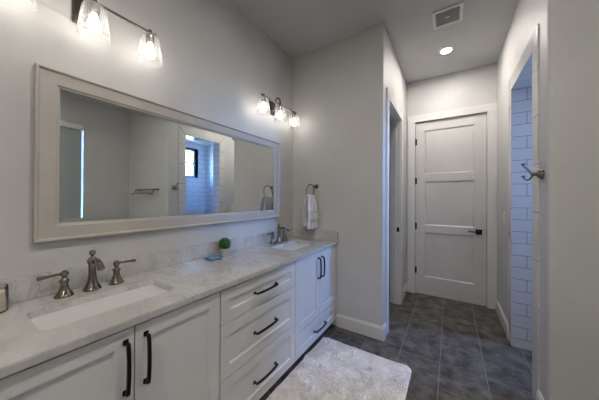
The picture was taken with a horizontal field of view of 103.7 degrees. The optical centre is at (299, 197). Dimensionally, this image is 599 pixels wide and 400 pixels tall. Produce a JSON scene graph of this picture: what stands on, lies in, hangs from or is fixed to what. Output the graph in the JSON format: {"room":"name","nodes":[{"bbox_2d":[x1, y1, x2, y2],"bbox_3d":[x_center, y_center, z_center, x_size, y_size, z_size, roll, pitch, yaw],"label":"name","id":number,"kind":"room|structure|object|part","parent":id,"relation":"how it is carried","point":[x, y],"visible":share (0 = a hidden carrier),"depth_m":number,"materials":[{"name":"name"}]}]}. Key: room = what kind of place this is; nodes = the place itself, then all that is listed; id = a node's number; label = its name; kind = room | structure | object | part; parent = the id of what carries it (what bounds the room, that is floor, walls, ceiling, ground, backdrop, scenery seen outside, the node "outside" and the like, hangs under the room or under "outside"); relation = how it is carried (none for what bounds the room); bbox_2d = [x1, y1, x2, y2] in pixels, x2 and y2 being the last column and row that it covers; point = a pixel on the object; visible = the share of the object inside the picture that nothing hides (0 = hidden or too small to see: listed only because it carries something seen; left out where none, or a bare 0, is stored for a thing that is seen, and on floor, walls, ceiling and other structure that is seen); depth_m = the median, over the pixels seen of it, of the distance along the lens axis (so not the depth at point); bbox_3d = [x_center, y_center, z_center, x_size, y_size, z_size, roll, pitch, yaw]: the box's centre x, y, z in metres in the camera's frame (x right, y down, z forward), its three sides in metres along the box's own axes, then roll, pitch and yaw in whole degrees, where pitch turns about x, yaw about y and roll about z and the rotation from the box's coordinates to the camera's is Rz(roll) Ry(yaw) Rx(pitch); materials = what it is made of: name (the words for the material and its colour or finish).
{"room":"bathroom","nodes":[
{"label":"bathroom","id":0,"kind":"room"},
{"bbox_2d":[0,0,292,280],"bbox_3d":[-1.137,-0.169,1.300,0.120,3.050,3.958,0,0,33],"label":"wall","id":1,"kind":"structure","parent":0,"point":[218,63],"depth_m":1.44,"materials":[{"name":"paint"}]},
{"bbox_2d":[29,0,162,66],"bbox_3d":[-1.034,-0.921,1.175,0.184,0.254,0.641,0,0,33],"label":"vanity light","id":2,"kind":"object","parent":1,"relation":"attached to","point":[85,13],"visible":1,"depth_m":1.19,"materials":[{"name":"clear glass"}]},
{"bbox_3d":[-1.150,-0.871,0.945,0.129,0.152,0.129,0,0,33],"label":"lamp shade","id":3,"kind":"part","parent":2,"relation":"part of","materials":[{"name":"clear glass"}]},
{"bbox_3d":[-1.053,-0.977,1.188,0.116,0.142,0.036,0,0,33],"label":"arm","id":4,"kind":"part","parent":2,"relation":"part of","materials":[{"name":"silver metal"}]},
{"bbox_3d":[-1.012,-0.870,1.161,0.129,0.152,0.129,0,0,33],"label":"lamp shade","id":5,"kind":"part","parent":2,"relation":"part of","materials":[{"name":"clear glass"}]},
{"bbox_2d":[88,0,99,16],"bbox_3d":[-1.011,-0.939,1.161,0.044,0.078,0.044,0,0,33],"label":"socket","id":6,"kind":"object","parent":2,"relation":"attached to","point":[94,9],"depth_m":1.15,"materials":[{"name":"silver metal"}]},
{"bbox_3d":[-1.012,-0.858,1.160,0.057,0.084,0.057,0,0,33],"label":"bulb","id":7,"kind":"part","parent":2,"relation":"part of","materials":[{"name":"white glass"}]},
{"bbox_3d":[-0.873,-0.868,1.376,0.129,0.152,0.129,0,0,33],"label":"lamp shade","id":8,"kind":"part","parent":2,"relation":"part of","materials":[{"name":"clear glass"}]},
{"bbox_3d":[-0.874,-0.856,1.376,0.057,0.084,0.057,0,0,33],"label":"bulb","id":9,"kind":"part","parent":2,"relation":"part of","materials":[{"name":"white glass"}]},
{"bbox_2d":[146,29,154,44],"bbox_3d":[-0.873,-0.937,1.376,0.044,0.078,0.044,0,0,33],"label":"socket","id":10,"kind":"object","parent":2,"relation":"attached to","point":[150,40],"depth_m":1.36,"materials":[{"name":"silver metal"}]},
{"bbox_2d":[0,228,292,303],"bbox_3d":[-0.709,0.409,1.836,0.020,0.102,2.301,0,0,33],"label":"backsplash","id":11,"kind":"structure","parent":1,"relation":"attached to","point":[23,288],"depth_m":1.37,"materials":[{"name":"stone"}]},
{"bbox_2d":[32,63,279,242],"bbox_3d":[-0.711,-0.193,1.821,0.033,0.811,1.804,0,0,33],"label":"wall mirror","id":12,"kind":"object","parent":1,"relation":"attached to","point":[107,160],"visible":1,"depth_m":1.39,"materials":[{"name":"paint"}]},
{"bbox_3d":[-1.175,-0.199,1.097,0.033,0.811,0.083,0,0,33],"label":"frame rail","id":13,"kind":"part","parent":12,"relation":"part of","materials":[{"name":"wood"}]},
{"bbox_3d":[-0.713,0.171,1.819,0.033,0.083,1.804,0,0,33],"label":"frame rail","id":14,"kind":"part","parent":12,"relation":"part of","materials":[{"name":"wood"}]},
{"bbox_3d":[-0.709,-0.557,1.823,0.033,0.083,1.804,0,0,33],"label":"frame rail","id":15,"kind":"part","parent":12,"relation":"part of","materials":[{"name":"wood"}]},
{"bbox_2d":[59,89,273,222],"bbox_3d":[-0.717,-0.193,1.825,0.008,0.649,1.642,0,0,33],"label":"mirror glass","id":16,"kind":"object","parent":12,"relation":"on","point":[119,162],"depth_m":1.47,"materials":[{"name":"silver mirror"}]},
{"bbox_3d":[-0.246,-0.188,2.546,0.033,0.811,0.083,0,0,33],"label":"frame rail","id":17,"kind":"part","parent":12,"relation":"part of","materials":[{"name":"wood"}]},
{"bbox_2d":[257,93,299,127],"bbox_3d":[-0.222,-0.911,2.442,0.184,0.254,0.641,0,0,33],"label":"vanity light","id":18,"kind":"object","parent":1,"relation":"attached to","point":[271,103],"visible":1,"depth_m":2.42,"materials":[{"name":"silver metal"}]},
{"bbox_3d":[-0.337,-0.861,2.212,0.129,0.152,0.129,0,0,33],"label":"lamp shade","id":19,"kind":"part","parent":18,"relation":"part of","materials":[{"name":"clear glass"}]},
{"bbox_3d":[-0.338,-0.849,2.212,0.057,0.084,0.057,0,0,33],"label":"bulb","id":20,"kind":"part","parent":18,"relation":"part of","materials":[{"name":"white glass"}]},
{"bbox_3d":[-0.240,-0.967,2.454,0.116,0.142,0.036,0,0,33],"label":"arm","id":21,"kind":"part","parent":18,"relation":"part of","materials":[{"name":"silver metal"}]},
{"bbox_3d":[-0.199,-0.860,2.427,0.129,0.152,0.129,0,0,33],"label":"lamp shade","id":22,"kind":"part","parent":18,"relation":"part of","materials":[{"name":"clear glass"}]},
{"bbox_3d":[-0.199,-0.848,2.427,0.057,0.084,0.057,0,0,33],"label":"bulb","id":23,"kind":"part","parent":18,"relation":"part of","materials":[{"name":"white glass"}]},
{"bbox_2d":[292,24,385,325],"bbox_3d":[0.393,-0.155,2.598,1.054,3.050,0.120,0,0,33],"label":"wall","id":24,"kind":"structure","parent":0,"point":[339,87],"depth_m":2.45,"materials":[{"name":"paint"}]},
{"bbox_2d":[306,184,317,196],"bbox_3d":[0.125,-0.063,2.582,0.052,0.173,0.204,0,0,42],"label":"towel ring","id":25,"kind":"object","parent":24,"relation":"attached to","point":[315,186],"visible":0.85,"depth_m":2.62,"materials":[{"name":"silver metal"}]},
{"bbox_2d":[303,196,316,228],"bbox_3d":[0.111,0.166,2.563,0.093,0.357,0.191,0,0,33],"label":"hand towel","id":26,"kind":"object","parent":25,"relation":"hanging from","point":[311,224],"visible":0.53,"depth_m":2.54,"materials":[{"name":"white fabric"}]},
{"bbox_2d":[302,194,317,219],"bbox_3d":[0.111,0.108,2.562,0.113,0.278,0.199,0,0,33],"label":"washcloth","id":27,"kind":"object","parent":26,"relation":"on","point":[312,204],"visible":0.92,"depth_m":2.53,"materials":[{"name":"grey fabric"}]},
{"bbox_2d":[336,313,383,341],"bbox_3d":[0.600,1.304,2.373,0.490,0.132,0.016,0,0,33],"label":"baseboard","id":28,"kind":"structure","parent":24,"relation":"attached to","point":[368,329],"depth_m":2.36,"materials":[{"name":"paint"}]},
{"bbox_2d":[229,0,517,83],"bbox_3d":[0.728,-1.746,0.943,3.700,0.120,5.650,0,0,33],"label":"ceiling","id":29,"kind":"structure","parent":0,"point":[300,27],"depth_m":2.32,"materials":[{"name":"paint"}]},
{"bbox_2d":[439,47,452,54],"bbox_3d":[1.671,-1.670,2.684,0.140,0.005,0.140,0,0,33],"label":"recessed light","id":30,"kind":"object","parent":29,"relation":"in","point":[446,50],"visible":1,"depth_m":2.68,"materials":[{"name":"white plastic"}]},
{"bbox_2d":[432,1,463,29],"bbox_3d":[1.367,-1.669,2.174,0.236,0.014,0.236,0,0,33],"label":"ceiling vent","id":31,"kind":"object","parent":29,"relation":"in","point":[452,14],"visible":1,"depth_m":2.17,"materials":[{"name":"white plastic"}]},
{"bbox_2d":[389,142,389,287],"bbox_3d":[0.748,-0.150,3.216,0.884,3.050,1.304,0,0,33],"label":"wall","id":32,"kind":"structure","parent":0,"point":[389,142],"depth_m":3.57,"materials":[{"name":"grey paint"}]},
{"bbox_2d":[259,288,533,399],"bbox_3d":[0.712,1.424,0.928,3.700,0.120,5.650,0,0,33],"label":"floor","id":33,"kind":"structure","parent":0,"point":[452,349],"depth_m":2.11,"materials":[{"name":"tile"}]},
{"bbox_2d":[0,285,219,399],"bbox_3d":[-0.863,0.922,1.052,0.610,0.869,0.800,0,0,33],"label":"vanity cabinet","id":34,"kind":"object","parent":33,"relation":"on","point":[174,354],"visible":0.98,"depth_m":0.94,"materials":[{"name":"paint"}]},
{"bbox_3d":[-0.753,0.889,0.745,0.020,0.787,0.392,0,0,33],"label":"door","id":35,"kind":"part","parent":34,"relation":"part of","materials":[{"name":"paint"}]},
{"bbox_3d":[-0.637,0.637,0.872,0.036,0.208,0.018,0,0,33],"label":"handle","id":36,"kind":"part","parent":34,"relation":"part of","materials":[{"name":"black metal"}]},
{"bbox_3d":[-0.599,0.637,0.930,0.036,0.208,0.018,0,0,33],"label":"handle","id":37,"kind":"part","parent":34,"relation":"part of","materials":[{"name":"black metal"}]},
{"bbox_2d":[0,228,337,378],"bbox_3d":[-0.464,0.425,1.690,0.590,0.133,2.321,0,0,33],"label":"countertop","id":38,"kind":"structure","parent":34,"relation":"on","point":[187,277],"depth_m":1.15,"materials":[{"name":"stone"}]},
{"bbox_2d":[0,284,8,313],"bbox_3d":[-1.208,0.404,0.923,0.084,0.100,0.084,0,0,33],"label":"candle jar","id":39,"kind":"object","parent":38,"relation":"on","point":[4,293],"visible":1,"depth_m":0.94,"materials":[{"name":"clear glass"}]},
{"bbox_2d":[36,250,135,298],"bbox_3d":[-0.994,0.359,1.147,0.162,0.194,0.378,0,0,33],"label":"faucet","id":40,"kind":"object","parent":38,"relation":"on","point":[92,284],"visible":1,"depth_m":1.15,"materials":[{"name":"silver metal"}]},
{"bbox_3d":[-1.107,0.352,1.044,0.019,0.019,0.082,0,0,30],"label":"lever","id":41,"kind":"part","parent":40,"relation":"part of","materials":[{"name":"silver metal"}]},
{"bbox_3d":[-1.085,0.396,1.086,0.068,0.119,0.068,0,0,33],"label":"handle","id":42,"kind":"part","parent":40,"relation":"part of","materials":[{"name":"silver metal"}]},
{"bbox_3d":[-1.031,0.359,1.171,0.074,0.194,0.074,0,0,33],"label":"spout","id":43,"kind":"part","parent":40,"relation":"part of","materials":[{"name":"silver metal"}]},
{"bbox_3d":[-0.978,0.321,1.138,0.126,0.054,0.031,0,0,33],"label":"spout","id":44,"kind":"part","parent":40,"relation":"part of","materials":[{"name":"silver metal"}]},
{"bbox_3d":[-0.976,0.397,1.256,0.068,0.119,0.068,0,0,33],"label":"handle","id":45,"kind":"part","parent":40,"relation":"part of","materials":[{"name":"silver metal"}]},
{"bbox_3d":[-0.947,0.354,1.294,0.019,0.019,0.082,0,0,36],"label":"lever","id":46,"kind":"part","parent":40,"relation":"part of","materials":[{"name":"silver metal"}]},
{"bbox_2d":[203,255,223,260],"bbox_3d":[-0.636,0.453,1.766,0.149,0.016,0.143,0,0,33],"label":"dish","id":47,"kind":"object","parent":38,"relation":"on","point":[210,257],"visible":1,"depth_m":1.76,"materials":[{"name":"blue ceramic"}]},
{"bbox_2d":[218,238,230,255],"bbox_3d":[-0.598,0.391,1.880,0.101,0.142,0.100,0,0,33],"label":"potted topiary","id":48,"kind":"object","parent":38,"relation":"on","point":[224,243],"visible":1,"depth_m":1.85,"materials":[{"name":"green plant"}]},
{"bbox_2d":[219,247,230,255],"bbox_3d":[-0.598,0.433,1.879,0.092,0.057,0.092,0,0,33],"label":"pot","id":49,"kind":"object","parent":48,"relation":"on","point":[224,251],"depth_m":1.85,"materials":[{"name":"white ceramic"}]},
{"bbox_2d":[267,224,289,243],"bbox_3d":[-0.177,0.369,2.421,0.162,0.194,0.378,0,0,33],"label":"faucet","id":50,"kind":"object","parent":38,"relation":"on","point":[279,228],"visible":1,"depth_m":2.42,"materials":[{"name":"silver metal"}]},
{"bbox_3d":[-0.269,0.406,2.360,0.068,0.119,0.068,0,0,33],"label":"handle","id":51,"kind":"part","parent":50,"relation":"part of","materials":[{"name":"silver metal"}]},
{"bbox_3d":[-0.214,0.369,2.445,0.074,0.194,0.074,0,0,33],"label":"spout","id":52,"kind":"part","parent":50,"relation":"part of","materials":[{"name":"silver metal"}]},
{"bbox_3d":[-0.160,0.407,2.530,0.068,0.119,0.068,0,0,33],"label":"handle","id":53,"kind":"part","parent":50,"relation":"part of","materials":[{"name":"silver metal"}]},
{"bbox_3d":[-0.537,0.891,1.080,0.020,0.787,0.395,0,0,33],"label":"door","id":54,"kind":"part","parent":34,"relation":"part of","materials":[{"name":"paint"}]},
{"bbox_2d":[219,261,294,399],"bbox_3d":[-0.453,0.927,1.691,0.610,0.869,0.715,0,0,33],"label":"drawers","id":55,"kind":"object","parent":33,"relation":"on","point":[257,345],"visible":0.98,"depth_m":1.49,"materials":[{"name":"paint"}]},
{"bbox_3d":[-0.236,1.141,1.551,0.020,0.296,0.710,0,0,33],"label":"drawer","id":56,"kind":"part","parent":55,"relation":"part of","materials":[{"name":"paint"}]},
{"bbox_3d":[-0.235,0.840,1.552,0.020,0.292,0.710,0,0,33],"label":"drawer","id":57,"kind":"part","parent":55,"relation":"part of","materials":[{"name":"paint"}]},
{"bbox_3d":[-0.234,0.594,1.553,0.020,0.185,0.710,0,0,33],"label":"drawer","id":58,"kind":"part","parent":55,"relation":"part of","materials":[{"name":"paint"}]},
{"bbox_3d":[-0.210,1.150,1.538,0.036,0.018,0.226,0,0,33],"label":"handle","id":59,"kind":"part","parent":55,"relation":"part of","materials":[{"name":"black metal"}]},
{"bbox_3d":[-0.209,0.842,1.540,0.036,0.018,0.226,0,0,33],"label":"handle","id":60,"kind":"part","parent":55,"relation":"part of","materials":[{"name":"black metal"}]},
{"bbox_3d":[-0.208,0.596,1.541,0.036,0.018,0.226,0,0,33],"label":"handle","id":61,"kind":"part","parent":55,"relation":"part of","materials":[{"name":"black metal"}]},
{"bbox_2d":[277,243,335,360],"bbox_3d":[-0.045,0.932,2.327,0.610,0.869,0.791,0,0,33],"label":"vanity cabinet","id":62,"kind":"object","parent":33,"relation":"on","point":[315,274],"visible":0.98,"depth_m":2.13,"materials":[{"name":"paint"}]},
{"bbox_3d":[0.070,0.798,2.027,0.020,0.585,0.403,0,0,33],"label":"door","id":63,"kind":"part","parent":62,"relation":"part of","materials":[{"name":"paint"}]},
{"bbox_3d":[0.167,1.196,2.180,0.020,0.195,0.772,0,0,33],"label":"drawer","id":64,"kind":"part","parent":62,"relation":"part of","materials":[{"name":"paint"}]},
{"bbox_3d":[0.186,0.652,2.156,0.036,0.204,0.018,0,0,33],"label":"handle","id":65,"kind":"part","parent":62,"relation":"part of","materials":[{"name":"black metal"}]},
{"bbox_3d":[0.201,1.202,2.180,0.036,0.018,0.224,0,0,33],"label":"handle","id":66,"kind":"part","parent":62,"relation":"part of","materials":[{"name":"black metal"}]},
{"bbox_3d":[0.224,0.652,2.215,0.036,0.204,0.018,0,0,33],"label":"handle","id":67,"kind":"part","parent":62,"relation":"part of","materials":[{"name":"black metal"}]},
{"bbox_3d":[0.279,0.800,2.354,0.020,0.585,0.364,0,0,33],"label":"door","id":68,"kind":"part","parent":62,"relation":"part of","materials":[{"name":"paint"}]},
{"bbox_2d":[266,337,410,399],"bbox_3d":[0.222,1.348,1.547,0.810,0.032,1.293,0,0,33],"label":"bath rug","id":69,"kind":"object","parent":33,"relation":"on","point":[332,370],"visible":1,"depth_m":1.76,"materials":[{"name":"white fabric"}]},
{"bbox_2d":[386,31,406,286],"bbox_3d":[1.170,-0.149,2.946,0.120,3.050,1.304,0,0,33],"label":"wall","id":70,"kind":"structure","parent":0,"point":[396,83],"depth_m":3.10,"materials":[{"name":"paint"}]},
{"bbox_2d":[383,322,386,340],"bbox_3d":[0.831,1.305,2.294,0.016,0.132,0.100,0,0,33],"label":"baseboard","id":71,"kind":"structure","parent":70,"relation":"attached to","point":[385,324],"depth_m":2.29,"materials":[{"name":"paint"}]},
{"bbox_2d":[385,87,402,333],"bbox_3d":[0.729,0.140,2.968,0.922,2.467,0.909,0,0,33],"label":"door","id":72,"kind":"structure","parent":70,"relation":"in","point":[394,116],"depth_m":3.03,"materials":[{"name":"paint"}]},
{"bbox_2d":[403,283,406,299],"bbox_3d":[1.455,1.313,3.267,0.016,0.132,0.395,0,0,33],"label":"baseboard","id":73,"kind":"structure","parent":70,"relation":"attached to","point":[405,285],"depth_m":3.25,"materials":[{"name":"paint"}]},
{"bbox_2d":[406,63,496,282],"bbox_3d":[2.149,-0.144,3.164,3.400,3.050,0.120,0,0,33],"label":"wall","id":74,"kind":"structure","parent":0,"point":[476,86],"depth_m":3.17,"materials":[{"name":"paint"}]},
{"bbox_2d":[407,102,496,309],"bbox_3d":[2.031,0.106,3.208,1.009,2.550,0.148,0,0,33],"label":"door","id":75,"kind":"structure","parent":74,"relation":"in","point":[452,243],"depth_m":3.16,"materials":[{"name":"paint"}]},
{"bbox_3d":[2.281,0.443,2.992,0.066,0.066,0.042,0,0,33],"label":"handle","id":76,"kind":"part","parent":75,"relation":"part of","materials":[{"name":"black metal"}]},
{"bbox_2d":[497,0,540,391],"bbox_3d":[2.055,-0.149,2.154,0.167,3.050,1.682,0,0,33],"label":"wall","id":77,"kind":"structure","parent":0,"point":[527,14],"depth_m":2.45,"materials":[{"name":"paint"}]},
{"bbox_2d":[496,299,507,338],"bbox_3d":[2.219,1.313,2.583,0.016,0.132,0.722,0,0,33],"label":"baseboard","id":78,"kind":"structure","parent":77,"relation":"attached to","point":[502,318],"depth_m":2.52,"materials":[{"name":"paint"}]},
{"bbox_2d":[503,211,505,222],"bbox_3d":[2.156,0.208,2.477,0.010,0.116,0.116,0,0,33],"label":"light switch","id":79,"kind":"object","parent":77,"relation":"attached to","point":[504,212],"visible":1,"depth_m":2.46,"materials":[{"name":"white plastic"}]},
{"bbox_2d":[512,86,532,350],"bbox_3d":[2.050,0.181,2.135,0.179,2.390,0.010,0,0,33],"label":"wall","id":80,"kind":"structure","parent":77,"relation":"attached to","point":[522,211],"depth_m":2.15,"materials":[{"name":"tile"}]},
{"bbox_2d":[513,55,531,88],"bbox_3d":[1.873,-1.011,1.857,0.179,0.010,0.665,0,0,33],"label":"ceiling","id":81,"kind":"structure","parent":77,"relation":"attached to","point":[525,79],"depth_m":1.98,"materials":[{"name":"paint"}]},
{"bbox_2d":[508,24,539,399],"bbox_3d":[1.789,0.121,1.902,0.009,2.495,0.905,0,0,33],"label":"trim","id":82,"kind":"structure","parent":77,"relation":"attached to","point":[532,48],"depth_m":1.59,"materials":[{"name":"paint"}]},
{"bbox_2d":[536,390,543,399],"bbox_3d":[1.487,1.304,1.441,0.016,0.132,0.181,0,0,33],"label":"baseboard","id":83,"kind":"structure","parent":77,"relation":"attached to","point":[539,396],"depth_m":1.49,"materials":[{"name":"paint"}]},
{"bbox_2d":[541,0,598,399],"bbox_3d":[2.050,-0.154,1.080,1.317,3.050,0.130,0,0,33],"label":"wall","id":84,"kind":"structure","parent":0,"point":[569,28],"depth_m":1.33,"materials":[{"name":"paint"}]},
{"bbox_2d":[521,163,544,180],"bbox_3d":[1.468,-0.162,1.489,0.101,0.116,0.068,0,0,33],"label":"robe hook","id":85,"kind":"object","parent":84,"relation":"attached to","point":[540,173],"visible":1,"depth_m":1.48,"materials":[{"name":"silver metal"}]}
]}

